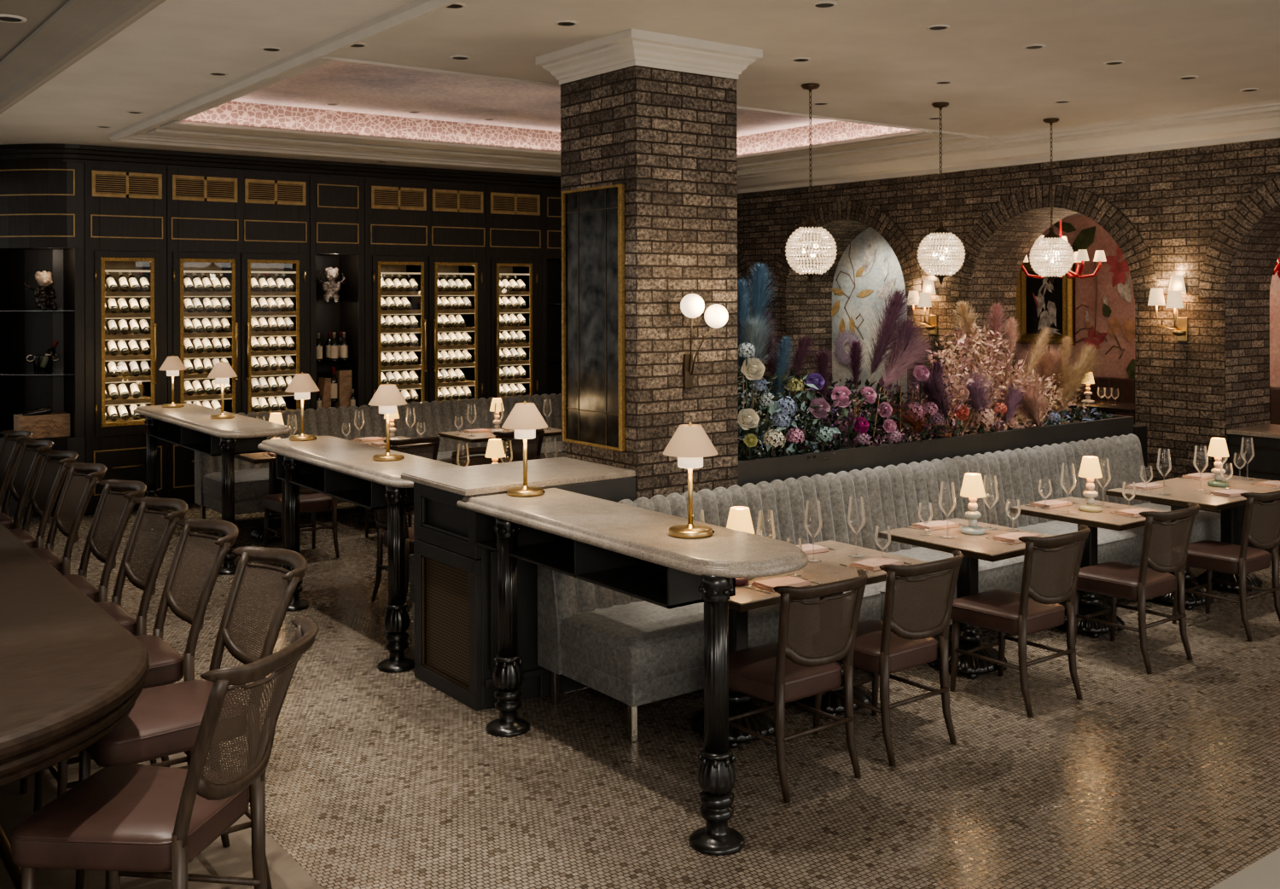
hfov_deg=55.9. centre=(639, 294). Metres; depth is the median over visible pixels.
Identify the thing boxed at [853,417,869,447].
rose
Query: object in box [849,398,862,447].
frond
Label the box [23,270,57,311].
figurine
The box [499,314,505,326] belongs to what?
wine bottle
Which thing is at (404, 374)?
wine bottle
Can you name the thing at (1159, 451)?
bowl
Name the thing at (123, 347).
wine bottle
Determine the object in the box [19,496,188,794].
bar stool
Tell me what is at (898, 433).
hydrangea
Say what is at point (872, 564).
folded napkin
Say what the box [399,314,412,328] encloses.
wine bottle
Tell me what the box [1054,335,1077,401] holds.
pampas plume
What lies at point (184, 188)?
vent grille
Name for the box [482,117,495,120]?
recessed light
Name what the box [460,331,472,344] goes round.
wine bottle
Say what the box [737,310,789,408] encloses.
pampas plume
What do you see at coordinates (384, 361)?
wine bottle
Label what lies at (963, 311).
pampas plume
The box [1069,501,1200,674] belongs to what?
dining chair
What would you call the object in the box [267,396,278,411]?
wine bottle
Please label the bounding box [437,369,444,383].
wine bottle
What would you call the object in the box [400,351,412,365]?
wine bottle
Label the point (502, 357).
wine bottle
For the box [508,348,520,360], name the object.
wine bottle
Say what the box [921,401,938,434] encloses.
hydrangea
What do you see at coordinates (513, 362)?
shelf
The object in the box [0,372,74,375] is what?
glass shelf
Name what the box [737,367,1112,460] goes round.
flower arrangement
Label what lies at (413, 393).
wine bottle
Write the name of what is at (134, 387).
wine bottle
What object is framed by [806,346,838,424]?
pampas plume
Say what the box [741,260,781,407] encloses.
pampas plume
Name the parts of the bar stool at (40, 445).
leg, seat, leg, cane panel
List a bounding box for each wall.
[737,138,1279,513]
[737,226,907,441]
[1016,215,1279,409]
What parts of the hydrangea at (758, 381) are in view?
stem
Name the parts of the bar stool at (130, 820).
leg, leg, seat, leg, frame, cane panel, leg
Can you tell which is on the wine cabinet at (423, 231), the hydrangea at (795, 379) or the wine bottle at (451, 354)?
the wine bottle at (451, 354)
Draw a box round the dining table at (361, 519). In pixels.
[351,436,434,527]
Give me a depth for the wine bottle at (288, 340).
12.89 m
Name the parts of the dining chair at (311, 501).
leg, leg, seat, frame, leg, leg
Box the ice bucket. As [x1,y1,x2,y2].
[26,354,59,373]
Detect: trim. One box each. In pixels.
[0,0,166,114]
[0,143,560,190]
[108,0,1279,175]
[148,128,560,164]
[170,120,750,170]
[180,100,916,156]
[535,29,762,84]
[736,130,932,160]
[737,110,1279,194]
[737,135,978,169]
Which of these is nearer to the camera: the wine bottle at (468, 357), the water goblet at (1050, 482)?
the water goblet at (1050, 482)
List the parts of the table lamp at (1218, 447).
lamp shade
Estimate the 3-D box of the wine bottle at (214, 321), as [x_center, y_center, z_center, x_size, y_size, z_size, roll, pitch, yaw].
[-4.405,0.291,12.495,0.074,0.208,0.277,0,0,-39]
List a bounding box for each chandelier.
[1021,220,1106,279]
[1272,255,1279,278]
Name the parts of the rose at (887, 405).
stem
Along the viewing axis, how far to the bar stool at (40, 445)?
8.04 m
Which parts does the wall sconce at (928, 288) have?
lamp shade, arm, lamp shade, arm, lamp shade, plate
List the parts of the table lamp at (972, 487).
lamp shade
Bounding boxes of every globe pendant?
[785,82,837,283]
[916,102,965,284]
[1029,117,1074,284]
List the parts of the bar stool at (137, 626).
leg, seat, leg, leg, cane panel, frame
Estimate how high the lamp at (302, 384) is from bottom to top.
0.478 m
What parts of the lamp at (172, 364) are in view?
lamp shade, stem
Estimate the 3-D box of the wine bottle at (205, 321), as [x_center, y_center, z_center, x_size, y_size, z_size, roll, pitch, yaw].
[-4.482,0.291,12.437,0.074,0.208,0.277,0,0,-39]
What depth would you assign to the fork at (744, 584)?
5.50 m
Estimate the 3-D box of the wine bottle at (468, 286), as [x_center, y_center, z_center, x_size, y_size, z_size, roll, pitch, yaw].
[-2.062,-0.137,14.256,0.074,0.208,0.277,0,0,-35]
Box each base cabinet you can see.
[400,456,636,710]
[1226,424,1279,554]
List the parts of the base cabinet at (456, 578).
panel moulding, panel moulding, panel, frame, skirting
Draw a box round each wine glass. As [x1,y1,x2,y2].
[286,414,297,436]
[354,409,364,443]
[405,407,415,428]
[456,443,469,466]
[466,404,476,436]
[494,402,503,422]
[500,440,512,462]
[542,399,552,430]
[544,437,557,458]
[701,509,704,523]
[756,510,775,539]
[803,500,822,563]
[847,496,865,558]
[938,482,955,538]
[982,475,998,530]
[1059,463,1076,514]
[1095,458,1111,507]
[1156,448,1171,495]
[1192,445,1208,491]
[1239,436,1254,480]
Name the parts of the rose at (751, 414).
stem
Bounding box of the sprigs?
[737,351,931,455]
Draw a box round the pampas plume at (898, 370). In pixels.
[872,325,939,445]
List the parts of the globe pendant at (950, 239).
wire frame, chain, bead globe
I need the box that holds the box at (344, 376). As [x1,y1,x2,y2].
[334,369,352,408]
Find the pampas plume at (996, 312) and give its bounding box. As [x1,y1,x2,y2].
[983,301,1008,392]
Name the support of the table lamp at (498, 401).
on the dining table at (485, 436)
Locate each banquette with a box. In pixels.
[194,393,561,518]
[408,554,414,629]
[537,433,1220,742]
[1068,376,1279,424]
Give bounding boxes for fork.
[741,583,771,593]
[840,564,871,572]
[904,526,933,530]
[984,537,1012,545]
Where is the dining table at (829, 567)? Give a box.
[795,540,928,716]
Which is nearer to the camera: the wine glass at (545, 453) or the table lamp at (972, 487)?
the table lamp at (972, 487)
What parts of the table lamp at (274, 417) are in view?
lamp shade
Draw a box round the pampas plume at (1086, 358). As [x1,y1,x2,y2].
[1056,343,1105,403]
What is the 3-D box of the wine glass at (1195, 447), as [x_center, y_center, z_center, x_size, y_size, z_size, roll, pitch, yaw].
[3.818,1.185,8.208,0.094,0.302,0.094,0,0,-13]
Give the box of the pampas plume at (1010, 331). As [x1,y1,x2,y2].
[999,317,1024,419]
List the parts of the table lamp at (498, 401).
lamp shade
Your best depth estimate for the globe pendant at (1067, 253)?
9.90 m
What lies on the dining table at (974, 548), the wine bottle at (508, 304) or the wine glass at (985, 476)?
the wine glass at (985, 476)
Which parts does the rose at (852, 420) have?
stem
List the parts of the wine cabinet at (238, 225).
drawer, door frame, brass frame, handle, handle, door frame, brass frame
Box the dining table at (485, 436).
[437,427,561,458]
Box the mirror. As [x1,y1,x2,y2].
[561,183,625,451]
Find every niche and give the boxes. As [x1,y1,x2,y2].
[0,161,85,517]
[309,175,365,410]
[541,189,561,395]
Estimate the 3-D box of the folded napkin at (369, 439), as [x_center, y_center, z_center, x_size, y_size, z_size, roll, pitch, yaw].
[-2.530,1.347,11.229,0.238,0.022,0.159,0,0,-43]
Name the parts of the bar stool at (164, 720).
leg, leg, seat, leg, cane panel, frame, leg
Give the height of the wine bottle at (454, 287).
0.208 m
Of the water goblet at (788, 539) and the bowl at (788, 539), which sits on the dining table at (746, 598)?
the water goblet at (788, 539)
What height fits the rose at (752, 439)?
0.199 m
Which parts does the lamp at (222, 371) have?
stem, lamp shade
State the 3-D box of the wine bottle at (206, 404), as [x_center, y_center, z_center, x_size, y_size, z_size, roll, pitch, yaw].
[-4.479,1.136,12.437,0.074,0.208,0.277,0,0,-39]
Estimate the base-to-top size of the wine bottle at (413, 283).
0.208 m
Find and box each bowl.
[354,409,364,430]
[454,416,463,428]
[466,404,476,423]
[542,399,552,417]
[786,538,802,551]
[803,500,822,537]
[847,496,865,533]
[918,502,932,523]
[938,482,955,516]
[982,475,998,508]
[1005,499,1020,519]
[1038,479,1052,498]
[1059,463,1076,493]
[1095,458,1111,488]
[1097,387,1105,398]
[1104,387,1112,398]
[1111,388,1119,399]
[1122,481,1135,500]
[1140,465,1152,482]
[1156,448,1171,476]
[1192,445,1208,472]
[1220,462,1233,479]
[1233,453,1245,469]
[1239,436,1254,463]
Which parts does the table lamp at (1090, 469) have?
lamp shade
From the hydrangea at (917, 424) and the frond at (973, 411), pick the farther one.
the frond at (973, 411)
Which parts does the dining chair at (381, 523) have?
leg, cane panel, frame, seat, leg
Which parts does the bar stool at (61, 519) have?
seat, leg, leg, cane panel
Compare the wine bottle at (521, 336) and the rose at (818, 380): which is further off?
the wine bottle at (521, 336)
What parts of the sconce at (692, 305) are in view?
plate, arm, globe, arm, globe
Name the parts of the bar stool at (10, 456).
cane panel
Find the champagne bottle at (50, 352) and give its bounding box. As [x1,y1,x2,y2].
[40,340,58,372]
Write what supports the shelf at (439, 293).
attached to the wine cabinet at (423, 231)
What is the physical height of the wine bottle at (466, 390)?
0.208 m
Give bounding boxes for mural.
[831,239,896,367]
[1053,221,1134,378]
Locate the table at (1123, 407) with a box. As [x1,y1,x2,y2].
[1069,400,1135,414]
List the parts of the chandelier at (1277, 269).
arm, stem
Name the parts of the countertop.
foot rail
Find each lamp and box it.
[158,354,186,407]
[207,360,237,418]
[267,413,284,452]
[285,372,319,441]
[368,382,407,461]
[384,408,399,439]
[485,438,505,464]
[489,398,504,432]
[501,401,547,497]
[663,421,717,539]
[726,506,754,580]
[960,472,985,535]
[1078,456,1102,511]
[1081,372,1094,403]
[1207,437,1229,487]
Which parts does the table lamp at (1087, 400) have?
lamp shade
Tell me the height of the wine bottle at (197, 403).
0.208 m
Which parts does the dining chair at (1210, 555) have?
leg, leg, seat, leg, frame, cane panel, leg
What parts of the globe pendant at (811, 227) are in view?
chain, bead globe, wire frame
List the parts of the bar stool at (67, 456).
seat, leg, leg, cane panel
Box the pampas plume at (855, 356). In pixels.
[842,338,870,417]
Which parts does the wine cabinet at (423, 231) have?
door frame, brass frame, handle, handle, door frame, brass frame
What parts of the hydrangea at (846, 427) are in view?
stem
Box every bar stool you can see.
[0,430,32,511]
[0,439,53,529]
[8,449,78,548]
[9,616,318,888]
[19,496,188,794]
[31,462,107,575]
[34,517,238,812]
[63,479,146,602]
[75,546,307,888]
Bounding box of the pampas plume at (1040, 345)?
[1012,326,1054,428]
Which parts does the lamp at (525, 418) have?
lamp shade, stem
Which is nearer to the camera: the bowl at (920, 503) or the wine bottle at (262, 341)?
the bowl at (920, 503)
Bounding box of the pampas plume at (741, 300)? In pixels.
[737,278,763,459]
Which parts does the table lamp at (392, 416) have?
lamp shade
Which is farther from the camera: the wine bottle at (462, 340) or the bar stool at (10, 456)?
the wine bottle at (462, 340)
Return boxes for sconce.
[680,293,728,389]
[907,279,937,334]
[1147,275,1187,341]
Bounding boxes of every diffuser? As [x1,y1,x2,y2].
[166,370,179,376]
[215,378,229,383]
[294,392,310,399]
[378,405,396,413]
[514,429,535,439]
[677,457,703,468]
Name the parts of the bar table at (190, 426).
post, post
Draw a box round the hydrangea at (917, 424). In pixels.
[889,395,928,439]
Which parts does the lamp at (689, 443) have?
stem, lamp shade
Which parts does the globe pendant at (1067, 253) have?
chain, wire frame, bead globe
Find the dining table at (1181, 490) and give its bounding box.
[1105,472,1279,610]
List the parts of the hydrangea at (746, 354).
stem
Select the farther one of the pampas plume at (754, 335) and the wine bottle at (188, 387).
the wine bottle at (188, 387)
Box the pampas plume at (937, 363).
[929,360,949,399]
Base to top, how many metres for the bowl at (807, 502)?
0.185 m
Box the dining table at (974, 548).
[878,517,1071,679]
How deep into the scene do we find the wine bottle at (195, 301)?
12.31 m
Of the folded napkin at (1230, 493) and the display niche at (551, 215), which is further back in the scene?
the display niche at (551, 215)
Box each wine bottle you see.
[15,406,51,418]
[104,272,117,291]
[106,296,118,313]
[106,319,118,334]
[106,333,118,355]
[106,360,118,377]
[106,405,118,421]
[107,383,118,399]
[116,296,128,313]
[116,333,128,355]
[116,360,129,377]
[116,382,129,399]
[116,405,129,420]
[117,319,129,334]
[118,272,128,291]
[128,272,139,291]
[128,296,139,313]
[128,318,139,334]
[128,339,139,354]
[128,360,139,376]
[128,404,139,419]
[129,382,140,398]
[138,403,146,418]
[139,272,150,291]
[139,296,150,313]
[139,318,150,334]
[139,339,151,354]
[139,360,151,376]
[183,272,194,291]
[183,296,194,312]
[183,317,194,332]
[183,338,194,353]
[184,359,194,373]
[184,379,194,395]
[191,296,203,312]
[191,317,203,332]
[191,379,203,395]
[192,272,203,291]
[192,331,203,353]
[192,358,203,373]
[192,401,201,406]
[200,273,213,291]
[200,317,213,332]
[200,337,213,352]
[201,400,212,408]
[202,296,213,312]
[202,358,213,373]
[202,378,213,395]
[209,273,222,291]
[209,296,222,312]
[209,317,222,332]
[209,400,221,410]
[210,378,221,394]
[211,337,222,352]
[211,356,220,366]
[219,273,232,291]
[219,357,230,365]
[220,296,232,312]
[220,317,232,331]
[220,337,232,352]
[223,383,232,394]
[250,274,260,291]
[250,296,260,311]
[250,316,260,331]
[250,337,260,351]
[250,356,260,371]
[251,377,260,392]
[251,397,261,412]
[256,273,269,291]
[256,337,269,350]
[256,356,269,371]
[256,397,269,411]
[257,296,269,311]
[257,316,269,331]
[257,376,269,391]
[264,273,278,291]
[266,296,278,311]
[266,335,278,350]
[266,355,278,370]
[267,316,278,331]
[267,376,278,391]
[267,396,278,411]
[274,273,286,291]
[274,296,286,311]
[274,336,286,350]
[274,355,286,370]
[274,396,286,410]
[275,316,286,331]
[275,375,286,390]
[281,273,295,291]
[283,296,295,311]
[283,316,295,331]
[284,336,295,349]
[284,355,296,370]
[285,375,292,386]
[316,332,322,362]
[316,389,321,408]
[325,331,331,360]
[330,332,337,361]
[331,366,337,402]
[337,331,342,360]
[339,331,348,360]
[350,389,355,406]
[380,277,388,290]
[380,296,388,309]
[380,314,388,329]
[381,333,388,347]
[381,352,388,366]
[381,371,388,384]
[382,273,395,290]
[384,296,395,309]
[384,314,395,328]
[384,333,395,347]
[384,352,396,366]
[384,371,396,384]
[389,273,403,290]
[391,314,403,328]
[391,370,404,384]
[392,296,404,309]
[392,333,404,346]
[392,350,404,365]
[397,273,412,290]
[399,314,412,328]
[399,389,412,402]
[400,296,412,309]
[400,333,412,346]
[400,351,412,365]
[400,370,412,384]
[407,274,419,290]
[407,314,419,328]
[407,332,419,346]
[407,351,419,364]
[408,369,419,383]
[408,389,419,401]
[437,274,451,290]
[437,279,443,290]
[437,296,443,309]
[437,315,443,327]
[437,332,443,345]
[437,350,444,363]
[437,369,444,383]
[437,388,444,401]
[438,314,451,327]
[438,368,451,382]
[439,296,451,309]
[439,349,451,363]
[439,387,451,400]
[440,332,451,345]
[444,274,458,290]
[446,349,459,363]
[446,367,459,382]
[447,296,459,309]
[447,314,459,327]
[447,331,459,344]
[447,387,459,399]
[452,274,465,290]
[453,296,465,308]
[453,331,465,344]
[453,349,465,362]
[453,367,465,381]
[453,386,465,399]
[454,314,465,327]
[459,274,472,290]
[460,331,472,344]
[460,349,472,362]
[461,296,472,308]
[461,386,473,399]
[499,274,512,290]
[499,279,505,290]
[499,296,505,308]
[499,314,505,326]
[499,331,505,343]
[499,349,506,360]
[499,367,506,379]
[500,296,512,308]
[500,313,512,325]
[500,331,512,343]
[500,384,506,396]
[500,384,512,395]
[501,348,512,360]
[501,366,512,378]
[505,274,519,290]
[507,313,520,325]
[507,331,520,343]
[507,365,520,378]
[507,384,520,395]
[508,296,520,308]
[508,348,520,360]
[513,275,527,290]
[515,296,527,308]
[515,313,527,325]
[515,330,527,343]
[515,383,527,395]
[516,346,527,360]
[516,365,527,378]
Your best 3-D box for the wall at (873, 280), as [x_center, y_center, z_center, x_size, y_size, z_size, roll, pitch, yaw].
[1.935,0.394,15.088,0.001,3.400,5.400,0,0,-37]
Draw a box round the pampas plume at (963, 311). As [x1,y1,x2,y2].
[949,300,986,406]
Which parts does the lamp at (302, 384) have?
lamp shade, stem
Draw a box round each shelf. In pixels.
[0,309,74,311]
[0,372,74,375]
[104,291,150,296]
[104,312,150,318]
[104,333,150,339]
[104,353,151,360]
[104,373,151,382]
[105,395,151,405]
[105,416,145,423]
[145,418,266,456]
[183,291,232,296]
[183,311,232,316]
[183,331,232,337]
[184,350,232,358]
[184,371,209,378]
[184,391,232,401]
[250,291,296,296]
[250,311,296,315]
[250,330,296,336]
[250,349,296,355]
[250,368,296,376]
[251,389,294,396]
[251,407,295,413]
[276,453,413,510]
[316,301,357,302]
[316,360,357,363]
[380,290,420,295]
[380,309,420,314]
[381,327,420,332]
[381,345,421,351]
[381,363,421,370]
[381,382,421,389]
[437,290,474,295]
[437,308,474,313]
[437,326,474,331]
[437,343,474,349]
[437,360,474,367]
[437,379,475,387]
[437,397,469,401]
[474,511,735,609]
[499,290,529,295]
[499,308,529,312]
[499,325,529,330]
[499,342,529,347]
[499,359,529,365]
[499,377,529,383]
[500,394,523,397]
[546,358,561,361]
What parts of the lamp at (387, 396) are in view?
stem, lamp shade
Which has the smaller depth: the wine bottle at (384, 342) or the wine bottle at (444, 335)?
the wine bottle at (384, 342)
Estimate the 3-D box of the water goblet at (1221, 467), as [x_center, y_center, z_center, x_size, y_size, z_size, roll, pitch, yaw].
[4.028,1.248,8.278,0.083,0.175,0.083,0,0,12]
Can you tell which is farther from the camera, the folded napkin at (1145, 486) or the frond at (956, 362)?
the frond at (956, 362)
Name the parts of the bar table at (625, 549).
post, post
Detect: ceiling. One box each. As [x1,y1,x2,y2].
[0,0,69,61]
[0,0,1279,176]
[232,60,837,136]
[1068,212,1084,216]
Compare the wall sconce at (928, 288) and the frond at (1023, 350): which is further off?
the wall sconce at (928, 288)
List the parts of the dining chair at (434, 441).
leg, leg, frame, cane panel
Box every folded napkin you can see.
[267,452,276,456]
[353,436,383,442]
[370,442,385,446]
[462,428,489,433]
[751,576,811,592]
[796,543,829,554]
[849,557,904,571]
[911,520,960,530]
[991,531,1040,543]
[1029,499,1072,508]
[1114,507,1159,517]
[1124,482,1163,490]
[1181,472,1215,480]
[1209,488,1250,497]
[1256,480,1279,488]
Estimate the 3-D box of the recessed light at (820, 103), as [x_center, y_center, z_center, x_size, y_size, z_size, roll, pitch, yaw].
[1.367,-1.440,9.111,0.128,0.008,0.128,0,0,-37]
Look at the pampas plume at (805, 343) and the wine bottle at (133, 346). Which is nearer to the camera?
the pampas plume at (805, 343)
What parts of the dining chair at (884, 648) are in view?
leg, seat, leg, leg, frame, cane panel, leg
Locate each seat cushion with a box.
[202,467,307,501]
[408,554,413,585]
[417,441,561,466]
[559,587,880,682]
[865,546,1076,621]
[1015,502,1220,564]
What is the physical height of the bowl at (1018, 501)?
0.114 m
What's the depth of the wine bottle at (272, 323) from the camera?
12.78 m
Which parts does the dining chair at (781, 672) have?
leg, seat, frame, cane panel, leg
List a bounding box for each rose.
[737,408,759,459]
[740,357,765,448]
[744,433,757,459]
[806,372,825,451]
[808,397,830,450]
[831,385,851,437]
[843,413,855,448]
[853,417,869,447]
[860,386,876,446]
[878,401,892,443]
[883,418,896,443]
[913,365,929,415]
[953,384,969,403]
[953,404,969,435]
[1007,417,1018,430]
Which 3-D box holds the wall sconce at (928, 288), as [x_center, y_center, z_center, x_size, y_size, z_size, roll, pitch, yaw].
[2.884,0.135,12.368,0.250,0.562,0.330,0,0,-37]
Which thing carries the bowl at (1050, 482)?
on the water goblet at (1050, 482)
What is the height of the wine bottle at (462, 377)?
0.208 m
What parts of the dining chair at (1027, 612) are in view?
leg, leg, seat, leg, frame, cane panel, leg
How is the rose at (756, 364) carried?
in the planter box at (768, 469)
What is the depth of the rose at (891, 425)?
7.99 m
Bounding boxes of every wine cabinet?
[83,162,167,515]
[166,167,310,504]
[364,179,486,407]
[485,186,542,399]
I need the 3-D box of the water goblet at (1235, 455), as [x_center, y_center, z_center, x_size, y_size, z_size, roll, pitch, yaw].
[4.372,1.247,8.786,0.083,0.175,0.083,0,0,45]
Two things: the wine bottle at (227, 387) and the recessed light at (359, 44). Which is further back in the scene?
the wine bottle at (227, 387)
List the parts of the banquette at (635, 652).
panel, leg, leg, seat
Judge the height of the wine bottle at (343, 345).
0.318 m
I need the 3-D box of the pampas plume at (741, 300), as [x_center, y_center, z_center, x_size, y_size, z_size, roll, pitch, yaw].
[0.622,0.473,7.394,0.302,1.150,0.285,0,0,28]
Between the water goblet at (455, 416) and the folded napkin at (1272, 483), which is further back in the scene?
the water goblet at (455, 416)
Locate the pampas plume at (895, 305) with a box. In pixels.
[861,283,921,442]
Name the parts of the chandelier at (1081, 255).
arm, stem, arm, arm, lamp shade, lamp shade, arm, lamp shade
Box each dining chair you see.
[261,480,339,558]
[365,435,440,537]
[371,506,414,601]
[451,447,510,466]
[492,428,544,463]
[728,569,867,803]
[811,550,963,766]
[949,524,1090,717]
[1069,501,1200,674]
[1170,490,1279,641]
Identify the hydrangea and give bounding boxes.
[737,342,756,459]
[750,377,767,458]
[760,392,776,457]
[763,427,785,457]
[772,412,791,455]
[773,395,797,455]
[785,427,804,454]
[786,377,803,436]
[814,424,833,450]
[832,418,849,449]
[856,432,869,444]
[886,429,902,442]
[902,401,925,438]
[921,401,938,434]
[930,413,944,437]
[972,407,995,430]
[993,401,1007,430]
[1047,411,1061,424]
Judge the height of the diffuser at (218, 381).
0.066 m
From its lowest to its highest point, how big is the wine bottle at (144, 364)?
0.208 m
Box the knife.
[795,576,821,583]
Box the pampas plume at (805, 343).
[785,332,816,454]
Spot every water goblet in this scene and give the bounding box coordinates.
[341,423,350,436]
[416,422,425,435]
[454,416,463,435]
[786,538,802,577]
[874,525,890,558]
[918,502,932,535]
[1005,499,1020,531]
[1038,479,1052,508]
[1097,387,1105,404]
[1104,387,1112,404]
[1111,388,1119,405]
[1122,481,1135,509]
[1140,465,1152,493]
[1220,462,1233,489]
[1233,453,1245,477]
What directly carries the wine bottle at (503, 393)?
on the wine cabinet at (514, 215)
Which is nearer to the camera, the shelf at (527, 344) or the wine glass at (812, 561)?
the wine glass at (812, 561)
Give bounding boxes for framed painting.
[1016,261,1075,345]
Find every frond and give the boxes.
[755,354,763,459]
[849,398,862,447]
[880,384,896,442]
[894,372,912,442]
[949,361,964,421]
[961,406,976,435]
[969,339,989,429]
[1012,349,1033,428]
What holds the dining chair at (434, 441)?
on the floor at (1168, 777)
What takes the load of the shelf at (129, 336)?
attached to the wine cabinet at (125, 206)
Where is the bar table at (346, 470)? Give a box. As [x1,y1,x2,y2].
[257,436,461,673]
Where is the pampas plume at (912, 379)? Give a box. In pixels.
[907,341,927,401]
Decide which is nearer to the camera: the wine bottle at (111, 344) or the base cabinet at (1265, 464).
the base cabinet at (1265, 464)
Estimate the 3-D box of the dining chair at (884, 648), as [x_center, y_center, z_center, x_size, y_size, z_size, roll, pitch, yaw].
[1.174,1.645,5.645,0.502,0.910,0.644,0,0,-37]
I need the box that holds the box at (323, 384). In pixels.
[316,377,331,409]
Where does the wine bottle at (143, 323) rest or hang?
on the wine cabinet at (125, 206)
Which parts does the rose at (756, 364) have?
stem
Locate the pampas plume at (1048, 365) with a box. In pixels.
[1026,342,1073,395]
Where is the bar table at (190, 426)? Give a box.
[133,403,291,575]
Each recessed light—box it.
[0,14,27,23]
[95,125,111,127]
[126,110,143,114]
[207,71,228,75]
[260,46,282,52]
[325,102,339,105]
[349,42,367,47]
[407,110,421,113]
[444,2,466,9]
[449,55,471,60]
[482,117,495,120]
[554,20,578,26]
[791,57,811,62]
[811,0,837,8]
[812,101,829,105]
[925,24,950,30]
[926,116,942,119]
[933,80,953,84]
[1022,44,1045,49]
[1053,99,1070,103]
[1103,60,1125,65]
[1177,75,1198,80]
[1239,87,1259,92]
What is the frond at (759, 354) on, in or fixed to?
in the planter box at (768, 469)
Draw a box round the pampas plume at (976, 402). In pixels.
[950,365,1000,432]
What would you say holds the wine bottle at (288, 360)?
on the wine cabinet at (238, 225)
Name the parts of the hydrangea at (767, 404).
stem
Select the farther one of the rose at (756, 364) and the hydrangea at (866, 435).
the hydrangea at (866, 435)
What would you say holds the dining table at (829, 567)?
on the floor at (1168, 777)
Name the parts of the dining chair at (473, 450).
cane panel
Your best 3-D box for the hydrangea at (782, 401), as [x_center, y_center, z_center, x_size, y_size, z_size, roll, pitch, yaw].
[0.900,0.833,7.468,0.143,0.408,0.147,0,0,-37]
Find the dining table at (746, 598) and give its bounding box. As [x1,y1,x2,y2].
[691,570,837,748]
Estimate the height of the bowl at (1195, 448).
0.185 m
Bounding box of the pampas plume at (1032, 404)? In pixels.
[1007,371,1054,426]
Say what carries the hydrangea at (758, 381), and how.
on the planter box at (768, 469)
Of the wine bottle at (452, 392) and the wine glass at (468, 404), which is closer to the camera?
the wine glass at (468, 404)
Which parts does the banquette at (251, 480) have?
panel, leg, seat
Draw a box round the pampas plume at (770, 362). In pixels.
[760,310,778,456]
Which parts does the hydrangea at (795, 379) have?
stem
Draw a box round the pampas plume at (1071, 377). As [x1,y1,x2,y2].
[1047,361,1090,418]
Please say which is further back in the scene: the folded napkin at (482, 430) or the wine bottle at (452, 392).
the wine bottle at (452, 392)
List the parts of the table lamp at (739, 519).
lamp shade, lamp shade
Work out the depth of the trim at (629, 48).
6.88 m
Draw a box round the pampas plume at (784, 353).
[769,336,797,457]
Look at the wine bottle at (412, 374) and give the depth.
13.77 m
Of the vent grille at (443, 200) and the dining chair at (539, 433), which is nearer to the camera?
the dining chair at (539, 433)
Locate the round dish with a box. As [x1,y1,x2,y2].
[735,577,748,586]
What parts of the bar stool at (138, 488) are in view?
seat, leg, leg, cane panel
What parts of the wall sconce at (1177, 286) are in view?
lamp shade, arm, lamp shade, arm, arm, lamp shade, plate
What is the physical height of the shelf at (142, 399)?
0.045 m
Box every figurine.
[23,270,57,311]
[317,267,345,302]
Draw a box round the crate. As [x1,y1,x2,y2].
[13,411,70,438]
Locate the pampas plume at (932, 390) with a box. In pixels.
[902,362,958,430]
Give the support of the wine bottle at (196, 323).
on the wine cabinet at (238, 225)
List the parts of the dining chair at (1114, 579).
leg, leg, seat, leg, frame, cane panel, leg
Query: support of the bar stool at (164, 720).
on the floor at (235, 860)
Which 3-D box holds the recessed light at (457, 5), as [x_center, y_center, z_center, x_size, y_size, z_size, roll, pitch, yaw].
[-0.926,-1.433,5.987,0.128,0.008,0.128,0,0,-37]
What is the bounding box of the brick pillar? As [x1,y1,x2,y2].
[560,65,738,499]
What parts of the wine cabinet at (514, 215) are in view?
handle, door frame, brass frame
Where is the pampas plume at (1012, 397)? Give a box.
[998,383,1030,424]
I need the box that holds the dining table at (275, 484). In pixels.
[234,451,300,542]
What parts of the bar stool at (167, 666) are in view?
leg, leg, seat, leg, leg, cane panel, frame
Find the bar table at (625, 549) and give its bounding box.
[456,488,808,855]
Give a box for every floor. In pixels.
[0,751,323,888]
[8,501,1279,888]
[1209,848,1279,888]
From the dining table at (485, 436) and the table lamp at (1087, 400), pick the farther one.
the table lamp at (1087, 400)
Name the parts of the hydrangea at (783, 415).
stem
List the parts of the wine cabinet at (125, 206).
drawer, door frame, brass frame, handle, handle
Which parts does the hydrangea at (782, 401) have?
stem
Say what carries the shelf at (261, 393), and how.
attached to the wine cabinet at (238, 225)
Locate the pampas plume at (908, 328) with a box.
[877,314,930,441]
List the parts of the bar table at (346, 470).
post, post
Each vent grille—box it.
[91,170,162,199]
[171,174,237,202]
[244,178,305,205]
[371,186,426,210]
[431,189,483,213]
[489,192,540,215]
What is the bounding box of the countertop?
[0,522,149,888]
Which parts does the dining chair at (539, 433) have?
cane panel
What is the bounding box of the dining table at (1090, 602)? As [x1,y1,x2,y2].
[1009,496,1168,638]
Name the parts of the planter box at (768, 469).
post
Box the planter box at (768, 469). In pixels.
[738,410,1147,487]

